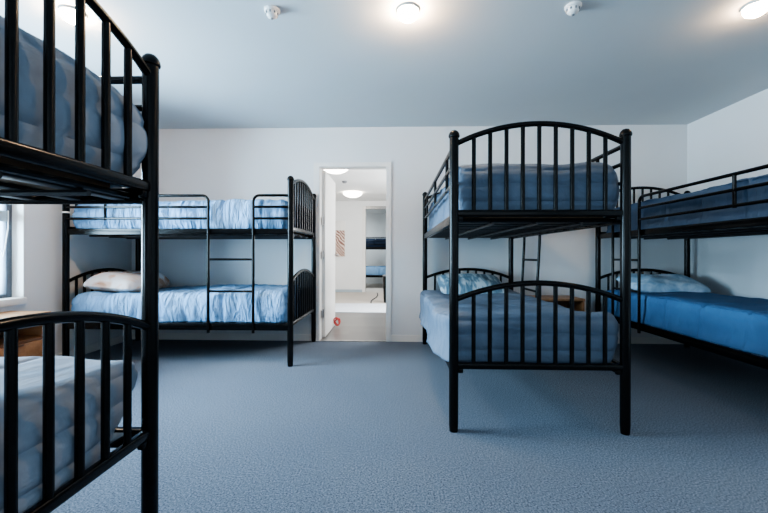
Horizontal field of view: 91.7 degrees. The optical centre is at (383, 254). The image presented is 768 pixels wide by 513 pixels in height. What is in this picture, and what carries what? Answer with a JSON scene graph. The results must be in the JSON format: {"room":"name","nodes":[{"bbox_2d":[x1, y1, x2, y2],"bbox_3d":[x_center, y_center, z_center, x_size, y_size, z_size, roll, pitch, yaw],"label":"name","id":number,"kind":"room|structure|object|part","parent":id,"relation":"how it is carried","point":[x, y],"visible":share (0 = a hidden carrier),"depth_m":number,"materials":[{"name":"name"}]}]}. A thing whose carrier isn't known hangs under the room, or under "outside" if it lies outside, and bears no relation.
{"room":"dormitory","nodes":[
{"label":"dormitory","id":0,"kind":"room"},
{"bbox_2d":[0,187,131,354],"bbox_3d":[-3.202,-0.247,0.957,0.220,2.483,6.918,0,0,2],"label":"wall","id":1,"kind":"structure","parent":0,"point":[42,222],"depth_m":3.43,"materials":[{"name":"paint"}]},
{"bbox_2d":[0,204,26,306],"bbox_3d":[-3.134,-0.388,2.366,0.230,1.595,1.540,0,0,2],"label":"window","id":2,"kind":"structure","parent":1,"relation":"in","point":[11,215],"depth_m":3.12,"materials":[{"name":"metal"}]},
{"bbox_3d":[-3.104,-0.174,3.043,0.018,0.384,0.083,0,0,2],"label":"winder cord","id":3,"kind":"part","parent":2,"relation":"part of","materials":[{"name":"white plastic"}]},
{"bbox_3d":[-3.179,-0.416,2.368,0.060,1.540,1.540,0,0,2],"label":"frame","id":4,"kind":"part","parent":2,"relation":"part of","materials":[{"name":"metal"}]},
{"bbox_3d":[-3.135,0.382,2.366,0.230,0.055,1.538,0,0,2],"label":"sill","id":5,"kind":"part","parent":2,"relation":"part of","materials":[{"name":"paint"}]},
{"bbox_2d":[55,335,122,356],"bbox_3d":[-3.087,0.957,0.946,0.014,0.075,6.904,0,0,2],"label":"baseboard","id":6,"kind":"structure","parent":1,"relation":"attached to","point":[97,346],"depth_m":3.88,"materials":[{"name":"paint"}]},
{"bbox_2d":[335,201,385,289],"bbox_3d":[-0.394,-0.226,10.077,4.600,2.450,0.120,0,0,2],"label":"wall","id":7,"kind":"structure","parent":0,"point":[348,269],"depth_m":10.03,"materials":[{"name":"paint"}]},
{"bbox_2d":[335,221,345,256],"bbox_3d":[-1.230,-0.432,10.028,0.390,0.980,0.024,0,0,2],"label":"framed print","id":8,"kind":"object","parent":7,"relation":"attached to","point":[340,226],"visible":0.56,"depth_m":10.02,"materials":[{"name":"paper"}]},
{"bbox_2d":[335,289,361,291],"bbox_3d":[-1.642,0.962,10.047,2.110,0.070,0.014,0,0,2],"label":"baseboard","id":9,"kind":"structure","parent":7,"relation":"attached to","point":[336,290],"depth_m":10.02,"materials":[{"name":"wood"}]},
{"bbox_2d":[362,206,365,291],"bbox_3d":[-0.019,-0.155,10.058,1.130,2.310,0.135,0,0,2],"label":"trim","id":10,"kind":"structure","parent":7,"relation":"attached to","point":[363,207],"depth_m":10.01,"materials":[{"name":"paint"}]},
{"bbox_2d":[366,206,385,208],"bbox_3d":[-0.017,-1.275,10.058,0.950,0.070,0.135,0,0,2],"label":"trim","id":11,"kind":"structure","parent":7,"relation":"attached to","point":[367,207],"depth_m":10.00,"materials":[{"name":"paint"}]},
{"bbox_2d":[366,213,385,283],"bbox_3d":[-0.303,-0.226,13.065,4.600,2.450,0.100,0,0,2],"label":"wall","id":12,"kind":"structure","parent":0,"point":[375,222],"depth_m":13.02,"materials":[{"name":"paint"}]},
{"bbox_2d":[0,0,767,212],"bbox_3d":[0.264,-1.516,5.635,6.660,0.133,16.720,0,0,2],"label":"ceiling","id":13,"kind":"structure","parent":0,"point":[225,63],"depth_m":2.84,"materials":[{"name":"paint"}]},
{"bbox_2d":[58,5,86,24],"bbox_3d":[-1.904,-1.454,2.279,0.139,0.065,0.139,0,0,2],"label":"ceiling light","id":14,"kind":"object","parent":13,"relation":"attached to","point":[67,12],"visible":0.65,"depth_m":2.23,"materials":[{"name":"white plastic"}]},
{"bbox_2d":[59,8,74,24],"bbox_3d":[-1.904,-1.448,2.279,0.124,0.053,0.124,0,0,2],"label":"diffuser","id":15,"kind":"object","parent":14,"relation":"attached to","point":[68,14],"depth_m":2.24,"materials":[{"name":"white glass"}]},
{"bbox_2d":[264,5,279,19],"bbox_3d":[-0.678,-1.456,2.257,0.092,0.057,0.092,0,0,2],"label":"smoke detector","id":16,"kind":"object","parent":13,"relation":"attached to","point":[272,12],"visible":1,"depth_m":2.23,"materials":[{"name":"white plastic"}]},
{"bbox_2d":[324,170,346,173],"bbox_3d":[-0.793,-1.391,6.077,0.440,0.121,0.440,0,0,2],"label":"hall ceiling light","id":17,"kind":"object","parent":13,"relation":"attached to","point":[328,171],"visible":0.44,"depth_m":6.03,"materials":[{"name":"white plastic"}]},
{"bbox_2d":[343,191,361,197],"bbox_3d":[-0.726,-1.391,8.626,0.440,0.121,0.440,0,0,2],"label":"hall ceiling light","id":18,"kind":"object","parent":13,"relation":"attached to","point":[351,194],"visible":1,"depth_m":8.50,"materials":[{"name":"white glass"}]},
{"bbox_2d":[397,2,419,22],"bbox_3d":[0.145,-1.450,2.252,0.139,0.065,0.139,0,0,2],"label":"ceiling light","id":19,"kind":"object","parent":13,"relation":"attached to","point":[407,12],"visible":1,"depth_m":2.21,"materials":[{"name":"white plastic"}]},
{"bbox_2d":[564,1,581,15],"bbox_3d":[1.125,-1.452,2.216,0.092,0.057,0.092,0,0,2],"label":"smoke detector","id":20,"kind":"object","parent":13,"relation":"attached to","point":[572,8],"visible":1,"depth_m":2.19,"materials":[{"name":"white plastic"}]},
{"bbox_2d":[740,0,767,18],"bbox_3d":[2.201,-1.446,2.204,0.139,0.065,0.139,0,0,2],"label":"ceiling light","id":21,"kind":"object","parent":13,"relation":"attached to","point":[755,8],"visible":1,"depth_m":2.18,"materials":[{"name":"white plastic"}]},
{"bbox_2d":[51,284,767,512],"bbox_3d":[0.260,1.050,5.635,6.660,0.100,16.720,0,0,2],"label":"floor","id":22,"kind":"structure","parent":0,"point":[349,427],"depth_m":2.08,"materials":[{"name":"blue carpet"}]},
{"bbox_2d":[0,311,50,356],"bbox_3d":[-2.849,0.722,2.728,0.343,0.545,0.540,0,0,2],"label":"nightstand","id":23,"kind":"object","parent":22,"relation":"on","point":[30,338],"visible":0.2,"depth_m":2.87,"materials":[{"name":"brown wood"}]},
{"bbox_2d":[0,335,41,348],"bbox_3d":[-2.851,0.650,2.728,0.310,0.018,0.494,0,0,2],"label":"shelf","id":24,"kind":"object","parent":23,"relation":"attached to","point":[35,339],"depth_m":2.86,"materials":[{"name":"brown wood"}]},
{"bbox_3d":[-2.693,0.775,2.723,0.020,0.225,0.492,0,0,2],"label":"drawer","id":25,"kind":"part","parent":23,"relation":"part of","materials":[{"name":"brown wood"}]},
{"bbox_3d":[-2.847,0.695,2.987,0.328,0.440,0.022,0,0,2],"label":"panel","id":26,"kind":"part","parent":23,"relation":"part of","materials":[{"name":"brown wood"}]},
{"bbox_2d":[0,0,160,512],"bbox_3d":[-1.879,0.117,0.868,2.135,1.758,1.037,0,0,2],"label":"bunk bed","id":27,"kind":"object","parent":22,"relation":"on","point":[144,191],"visible":0.97,"depth_m":1.06,"materials":[{"name":"black metal"}]},
{"bbox_2d":[0,156,109,189],"bbox_3d":[-1.878,-0.271,0.875,1.900,0.126,0.817,0,0,2],"label":"mattress","id":28,"kind":"object","parent":27,"relation":"on","point":[2,159],"visible":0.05,"depth_m":1.06,"materials":[{"name":"fabric"}]},
{"bbox_2d":[0,15,147,187],"bbox_3d":[-1.855,-0.420,0.879,2.073,0.377,1.014,0,0,2],"label":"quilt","id":29,"kind":"object","parent":28,"relation":"on","point":[30,46],"visible":0.56,"depth_m":1.01,"materials":[{"name":"blue fabric"}]},
{"bbox_3d":[-1.864,-0.211,1.344,2.050,0.055,0.047,0,0,2],"label":"rail","id":30,"kind":"part","parent":27,"relation":"part of","materials":[{"name":"black metal"}]},
{"bbox_3d":[-0.845,0.392,0.844,0.031,0.504,0.937,0,0,2],"label":"panel","id":31,"kind":"part","parent":27,"relation":"part of","materials":[{"name":"black metal"}]},
{"bbox_3d":[-0.866,-0.477,0.844,0.076,0.566,0.938,0,0,2],"label":"panel","id":32,"kind":"part","parent":27,"relation":"part of","materials":[{"name":"black metal"}]},
{"bbox_3d":[-1.863,-0.623,1.353,2.070,0.026,0.027,0,0,2],"label":"guard rail","id":33,"kind":"part","parent":27,"relation":"part of","materials":[{"name":"black metal"}]},
{"bbox_3d":[-1.865,0.645,1.344,2.050,0.064,0.047,0,0,2],"label":"rail","id":34,"kind":"part","parent":27,"relation":"part of","materials":[{"name":"black metal"}]},
{"bbox_3d":[-0.830,0.163,1.322,0.053,1.672,0.053,0,0,2],"label":"post","id":35,"kind":"part","parent":27,"relation":"part of","materials":[{"name":"black metal"}]},
{"bbox_3d":[-1.879,0.552,0.875,1.900,0.126,0.817,0,0,2],"label":"mattress","id":36,"kind":"object","parent":27,"relation":"on","visible":0},
{"bbox_2d":[0,356,137,512],"bbox_3d":[-1.868,0.494,0.894,2.056,0.315,1.030,0,0,2],"label":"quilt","id":37,"kind":"object","parent":36,"relation":"on","point":[29,368],"visible":0.56,"depth_m":1.01,"materials":[{"name":"blue fabric"}]},
{"bbox_2d":[62,176,316,366],"bbox_3d":[-1.860,0.117,3.851,2.135,1.758,1.030,0,0,2],"label":"bunk bed","id":38,"kind":"object","parent":22,"relation":"on","point":[301,211],"visible":0.71,"depth_m":3.38,"materials":[{"name":"black metal"}]},
{"bbox_3d":[-2.909,0.159,3.408,0.053,1.672,0.053,0,0,2],"label":"post","id":39,"kind":"part","parent":38,"relation":"part of","materials":[{"name":"black metal"}]},
{"bbox_3d":[-2.895,0.389,3.886,0.031,0.504,0.937,0,0,2],"label":"panel","id":40,"kind":"part","parent":38,"relation":"part of","materials":[{"name":"black metal"}]},
{"bbox_3d":[-2.244,-0.424,3.373,1.341,0.220,0.050,0,0,2],"label":"guard rail","id":41,"kind":"part","parent":38,"relation":"part of","materials":[{"name":"black metal"}]},
{"bbox_3d":[-2.880,0.159,4.364,0.053,1.672,0.053,0,0,2],"label":"post","id":42,"kind":"part","parent":38,"relation":"part of","materials":[{"name":"black metal"}]},
{"bbox_3d":[-1.875,0.645,3.386,2.050,0.064,0.047,0,0,2],"label":"rail","id":43,"kind":"part","parent":38,"relation":"part of","materials":[{"name":"black metal"}]},
{"bbox_3d":[-1.874,-0.211,3.386,2.050,0.055,0.047,0,0,2],"label":"rail","id":44,"kind":"part","parent":38,"relation":"part of","materials":[{"name":"black metal"}]},
{"bbox_3d":[-1.000,-0.378,3.324,0.334,0.125,0.046,0,0,-3],"label":"guard rail","id":45,"kind":"part","parent":38,"relation":"part of","materials":[{"name":"black metal"}]},
{"bbox_3d":[-0.840,0.163,3.345,0.053,1.672,0.053,0,0,2],"label":"post","id":46,"kind":"part","parent":38,"relation":"part of","materials":[{"name":"black metal"}]},
{"bbox_3d":[-0.826,0.392,3.823,0.031,0.504,0.937,0,0,2],"label":"panel","id":47,"kind":"part","parent":38,"relation":"part of","materials":[{"name":"black metal"}]},
{"bbox_3d":[-0.847,-0.477,3.824,0.076,0.566,0.938,0,0,2],"label":"panel","id":48,"kind":"part","parent":38,"relation":"part of","materials":[{"name":"black metal"}]},
{"bbox_3d":[-0.811,0.163,4.302,0.053,1.672,0.053,0,0,2],"label":"post","id":49,"kind":"part","parent":38,"relation":"part of","materials":[{"name":"black metal"}]},
{"bbox_3d":[-1.859,-0.271,3.855,1.900,0.127,0.817,0,0,2],"label":"mattress","id":50,"kind":"object","parent":38,"relation":"on","visible":0},
{"bbox_2d":[72,199,306,234],"bbox_3d":[-1.867,-0.377,3.847,2.029,0.291,0.961,0,0,2],"label":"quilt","id":51,"kind":"object","parent":50,"relation":"on","point":[232,213],"visible":0.57,"depth_m":3.39,"materials":[{"name":"blue fabric"}]},
{"bbox_3d":[-1.861,0.552,3.855,1.900,0.126,0.817,0,0,2],"label":"mattress","id":52,"kind":"object","parent":38,"relation":"on","visible":0},
{"bbox_2d":[71,284,286,322],"bbox_3d":[-1.868,0.468,3.840,2.027,0.301,0.987,0,0,2],"label":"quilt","id":53,"kind":"object","parent":52,"relation":"on","point":[186,303],"visible":0.7,"depth_m":3.38,"materials":[{"name":"blue fabric"}]},
{"bbox_2d":[83,271,169,292],"bbox_3d":[-2.620,0.273,3.851,0.478,0.225,0.723,0,0,0],"label":"pillow","id":54,"kind":"object","parent":53,"relation":"on","point":[112,281],"visible":0.73,"depth_m":3.55,"materials":[{"name":"white fabric"}]},
{"bbox_2d":[333,317,340,325],"bbox_3d":[-0.660,0.917,5.122,0.120,0.128,0.057,0,0,2],"label":"door stop","id":55,"kind":"object","parent":22,"relation":"on","point":[335,319],"visible":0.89,"depth_m":5.12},
{"bbox_2d":[335,303,385,312],"bbox_3d":[-0.439,0.993,7.016,3.100,0.012,1.160,0,0,2],"label":"rug","id":56,"kind":"object","parent":22,"relation":"on","point":[339,307],"visible":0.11,"depth_m":6.88,"materials":[{"name":"white fabric"}]},
{"bbox_2d":[366,237,385,276],"bbox_3d":[0.057,0.121,11.750,2.135,1.758,1.030,0,0,2],"label":"bunk bed","id":57,"kind":"object","parent":22,"relation":"on","point":[367,248],"visible":0.09,"depth_m":11.27,"materials":[{"name":"black metal"}]},
{"bbox_3d":[0.042,0.648,11.285,2.050,0.064,0.047,0,0,2],"label":"rail","id":58,"kind":"part","parent":57,"relation":"part of","materials":[{"name":"black metal"}]},
{"bbox_2d":[366,266,385,274],"bbox_3d":[0.052,0.478,11.744,2.014,0.275,0.994,0,0,2],"label":"mattress","id":59,"kind":"object","parent":57,"relation":"on","point":[370,270],"visible":0.29,"depth_m":11.28,"materials":[{"name":"blue fabric"}]},
{"bbox_2d":[366,239,385,246],"bbox_3d":[0.053,-0.374,11.752,2.028,0.287,0.952,0,0,2],"label":"mattress","id":60,"kind":"object","parent":57,"relation":"on","point":[367,242],"visible":0.19,"depth_m":11.31,"materials":[{"name":"fabric"}]},
{"bbox_3d":[0.043,-0.207,11.285,2.050,0.055,0.047,0,0,2],"label":"rail","id":61,"kind":"part","parent":57,"relation":"part of","materials":[{"name":"black metal"}]},
{"bbox_3d":[-0.327,-0.421,11.272,1.341,0.220,0.050,0,0,2],"label":"guard rail","id":62,"kind":"part","parent":57,"relation":"part of","materials":[{"name":"black metal"}]},
{"bbox_2d":[382,275,385,302],"bbox_3d":[0.097,0.710,7.851,0.264,0.580,0.264,0,0,2],"label":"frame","id":63,"kind":"object","parent":22,"relation":"on","point":[384,276],"visible":0.37,"depth_m":7.77,"materials":[{"name":"black metal"}]},
{"bbox_2d":[422,121,632,435],"bbox_3d":[0.914,0.122,3.139,1.037,1.758,2.135,0,0,2],"label":"bunk bed","id":64,"kind":"object","parent":22,"relation":"on","point":[454,227],"visible":0.72,"depth_m":2.10,"materials":[{"name":"black metal"}]},
{"bbox_3d":[0.460,0.165,4.188,0.053,1.672,0.053,0,0,2],"label":"post","id":65,"kind":"part","parent":64,"relation":"part of","materials":[{"name":"black metal"}]},
{"bbox_3d":[0.439,-0.207,3.153,0.047,0.055,2.050,0,0,2],"label":"rail","id":66,"kind":"part","parent":64,"relation":"part of","materials":[{"name":"black metal"}]},
{"bbox_3d":[0.430,-0.619,3.153,0.027,0.026,2.070,0,0,2],"label":"guard rail","id":67,"kind":"part","parent":64,"relation":"part of","materials":[{"name":"black metal"}]},
{"bbox_3d":[0.397,0.165,2.119,0.053,1.672,0.053,0,0,2],"label":"post","id":68,"kind":"part","parent":64,"relation":"part of","materials":[{"name":"black metal"}]},
{"bbox_3d":[0.938,0.395,4.173,0.937,0.504,0.031,0,0,2],"label":"panel","id":69,"kind":"part","parent":64,"relation":"part of","materials":[{"name":"black metal"}]},
{"bbox_3d":[1.417,0.167,4.159,0.053,1.672,0.053,0,0,2],"label":"post","id":70,"kind":"part","parent":64,"relation":"part of","materials":[{"name":"black metal"}]},
{"bbox_2d":[464,217,602,217],"bbox_3d":[0.908,-0.266,3.139,0.817,0.126,1.900,0,0,2],"label":"mattress","id":71,"kind":"object","parent":64,"relation":"on","point":[464,217],"visible":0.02,"depth_m":2.19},
{"bbox_2d":[427,162,619,231],"bbox_3d":[0.913,-0.391,3.131,0.970,0.323,2.030,0,0,2],"label":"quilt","id":72,"kind":"object","parent":71,"relation":"on","point":[441,212],"visible":0.56,"depth_m":2.13,"materials":[{"name":"blue fabric"}]},
{"bbox_3d":[0.875,0.395,2.104,0.937,0.504,0.031,0,0,2],"label":"panel","id":73,"kind":"part","parent":64,"relation":"part of","materials":[{"name":"black metal"}]},
{"bbox_3d":[0.877,-0.474,2.127,0.938,0.566,0.076,0,0,2],"label":"panel","id":74,"kind":"part","parent":64,"relation":"part of","materials":[{"name":"black metal"}]},
{"bbox_3d":[1.377,-0.205,3.125,0.047,0.055,2.050,0,0,2],"label":"rail","id":75,"kind":"part","parent":64,"relation":"part of","materials":[{"name":"black metal"}]},
{"bbox_3d":[1.375,-0.424,2.734,0.027,0.413,1.288,0,0,2],"label":"guard rail","id":76,"kind":"part","parent":64,"relation":"part of","materials":[{"name":"black metal"}]},
{"bbox_3d":[1.375,0.650,3.125,0.047,0.064,2.050,0,0,2],"label":"rail","id":77,"kind":"part","parent":64,"relation":"part of","materials":[{"name":"black metal"}]},
{"bbox_3d":[1.354,0.166,2.090,0.053,1.672,0.053,0,0,2],"label":"post","id":78,"kind":"part","parent":64,"relation":"part of","materials":[{"name":"black metal"}]},
{"bbox_2d":[527,295,584,310],"bbox_3d":[1.838,0.731,4.074,0.540,0.545,0.343,0,0,2],"label":"nightstand","id":79,"kind":"object","parent":22,"relation":"on","point":[563,300],"visible":0.1,"depth_m":4.02,"materials":[{"name":"brown wood"}]},
{"bbox_3d":[1.843,0.713,4.233,0.494,0.400,0.012,0,0,2],"label":"panel","id":80,"kind":"part","parent":79,"relation":"part of","materials":[{"name":"brown wood"}]},
{"bbox_3d":[2.097,0.704,4.071,0.022,0.440,0.328,0,0,2],"label":"panel","id":81,"kind":"part","parent":79,"relation":"part of","materials":[{"name":"brown wood"}]},
{"bbox_2d":[595,164,767,369],"bbox_3d":[2.799,0.126,3.051,1.030,1.758,2.135,0,0,2],"label":"bunk bed","id":82,"kind":"object","parent":22,"relation":"on","point":[758,225],"visible":0.56,"depth_m":3.04,"materials":[{"name":"black metal"}]},
{"bbox_3d":[2.355,0.168,4.100,0.053,1.672,0.053,0,0,2],"label":"post","id":83,"kind":"part","parent":82,"relation":"part of","materials":[{"name":"black metal"}]},
{"bbox_3d":[2.833,0.399,4.086,0.937,0.504,0.031,0,0,2],"label":"panel","id":84,"kind":"part","parent":82,"relation":"part of","materials":[{"name":"black metal"}]},
{"bbox_3d":[2.834,-0.470,4.063,0.938,0.566,0.076,0,0,2],"label":"panel","id":85,"kind":"part","parent":82,"relation":"part of","materials":[{"name":"black metal"}]},
{"bbox_3d":[2.334,-0.203,3.066,0.047,0.055,2.050,0,0,2],"label":"rail","id":86,"kind":"part","parent":82,"relation":"part of","materials":[{"name":"black metal"}]},
{"bbox_3d":[3.312,0.170,4.071,0.053,1.672,0.053,0,0,2],"label":"post","id":87,"kind":"part","parent":82,"relation":"part of","materials":[{"name":"black metal"}]},
{"bbox_3d":[2.333,0.652,3.066,0.047,0.064,2.050,0,0,2],"label":"rail","id":88,"kind":"part","parent":82,"relation":"part of","materials":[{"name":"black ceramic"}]},
{"bbox_3d":[2.299,-0.416,2.696,0.050,0.220,1.341,0,0,2],"label":"guard rail","id":89,"kind":"part","parent":82,"relation":"part of","materials":[{"name":"black metal"}]},
{"bbox_3d":[3.272,-0.202,3.037,0.047,0.055,2.050,0,0,2],"label":"rail","id":90,"kind":"part","parent":82,"relation":"part of","materials":[{"name":"black metal"}]},
{"bbox_3d":[2.803,-0.262,3.051,0.817,0.127,1.900,0,0,2],"label":"mattress","id":91,"kind":"object","parent":82,"relation":"on","visible":0},
{"bbox_2d":[606,174,767,232],"bbox_3d":[2.802,-0.368,3.045,0.960,0.287,2.011,0,0,2],"label":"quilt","id":92,"kind":"object","parent":91,"relation":"on","point":[758,193],"visible":0.65,"depth_m":2.73,"materials":[{"name":"blue fabric"}]},
{"bbox_3d":[2.802,0.561,3.051,0.817,0.126,1.900,0,0,2],"label":"mattress","id":93,"kind":"object","parent":82,"relation":"on","visible":0},
{"bbox_2d":[602,289,767,356],"bbox_3d":[2.808,0.485,3.051,1.000,0.282,2.056,0,0,2],"label":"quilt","id":94,"kind":"object","parent":93,"relation":"on","point":[736,322],"visible":0.82,"depth_m":2.77,"materials":[{"name":"blue fabric"}]},
{"bbox_2d":[616,273,710,292],"bbox_3d":[2.826,0.287,3.796,0.722,0.190,0.406,0,0,2],"label":"pillow","id":95,"kind":"object","parent":94,"relation":"on","point":[653,283],"visible":0.77,"depth_m":3.64,"materials":[{"name":"fabric"}]},
{"bbox_2d":[132,124,686,336],"bbox_3d":[0.173,-0.241,4.375,6.760,2.483,0.120,0,0,2],"label":"wall","id":96,"kind":"structure","parent":0,"point":[225,164],"depth_m":4.31,"materials":[{"name":"paint"}]},
{"bbox_2d":[322,171,338,338],"bbox_3d":[-0.696,-0.007,4.826,0.106,2.012,0.875,0,0,3],"label":"door","id":97,"kind":"structure","parent":96,"relation":"in","point":[328,185],"depth_m":4.69,"materials":[{"name":"paint"}]},
{"bbox_2d":[314,162,390,341],"bbox_3d":[-0.367,-0.037,4.385,0.901,2.072,0.143,0,0,2],"label":"trim","id":98,"kind":"structure","parent":96,"relation":"attached to","point":[318,167],"depth_m":4.33,"materials":[{"name":"paint"}]},
{"bbox_2d":[319,340,385,341],"bbox_3d":[-0.364,0.996,4.331,0.771,0.006,0.060,0,0,2],"label":"trim","id":99,"kind":"structure","parent":96,"relation":"attached to","point":[319,340],"depth_m":4.33,"materials":[{"name":"wood"}]},
{"bbox_2d":[132,333,682,343],"bbox_3d":[0.219,0.963,4.306,6.420,0.075,0.014,0,0,2],"label":"baseboard","id":100,"kind":"structure","parent":96,"relation":"attached to","point":[162,336],"depth_m":4.35,"materials":[{"name":"paint"}]},
{"bbox_2d":[687,89,767,356],"bbox_3d":[3.385,-0.235,0.756,0.120,2.483,6.918,0,0,2],"label":"wall","id":101,"kind":"structure","parent":0,"point":[733,138],"depth_m":3.66,"materials":[{"name":"paint"}]},
{"bbox_3d":[0.906,0.557,3.139,0.817,0.126,1.900,0,0,2],"label":"mattress","id":102,"kind":"object","parent":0,"visible":0},
{"bbox_2d":[419,289,618,362],"bbox_3d":[0.868,0.500,3.138,1.077,0.342,2.030,0,0,2],"label":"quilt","id":103,"kind":"object","parent":102,"relation":"on","point":[434,304],"visible":0.7,"depth_m":2.16,"materials":[{"name":"blue fabric"}]},
{"bbox_2d":[437,273,503,293],"bbox_3d":[0.908,0.302,3.894,0.674,0.210,0.406,0,0,-1],"label":"pillow","id":104,"kind":"object","parent":103,"relation":"on","point":[468,282],"visible":0.66,"depth_m":3.79,"materials":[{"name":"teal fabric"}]}
]}

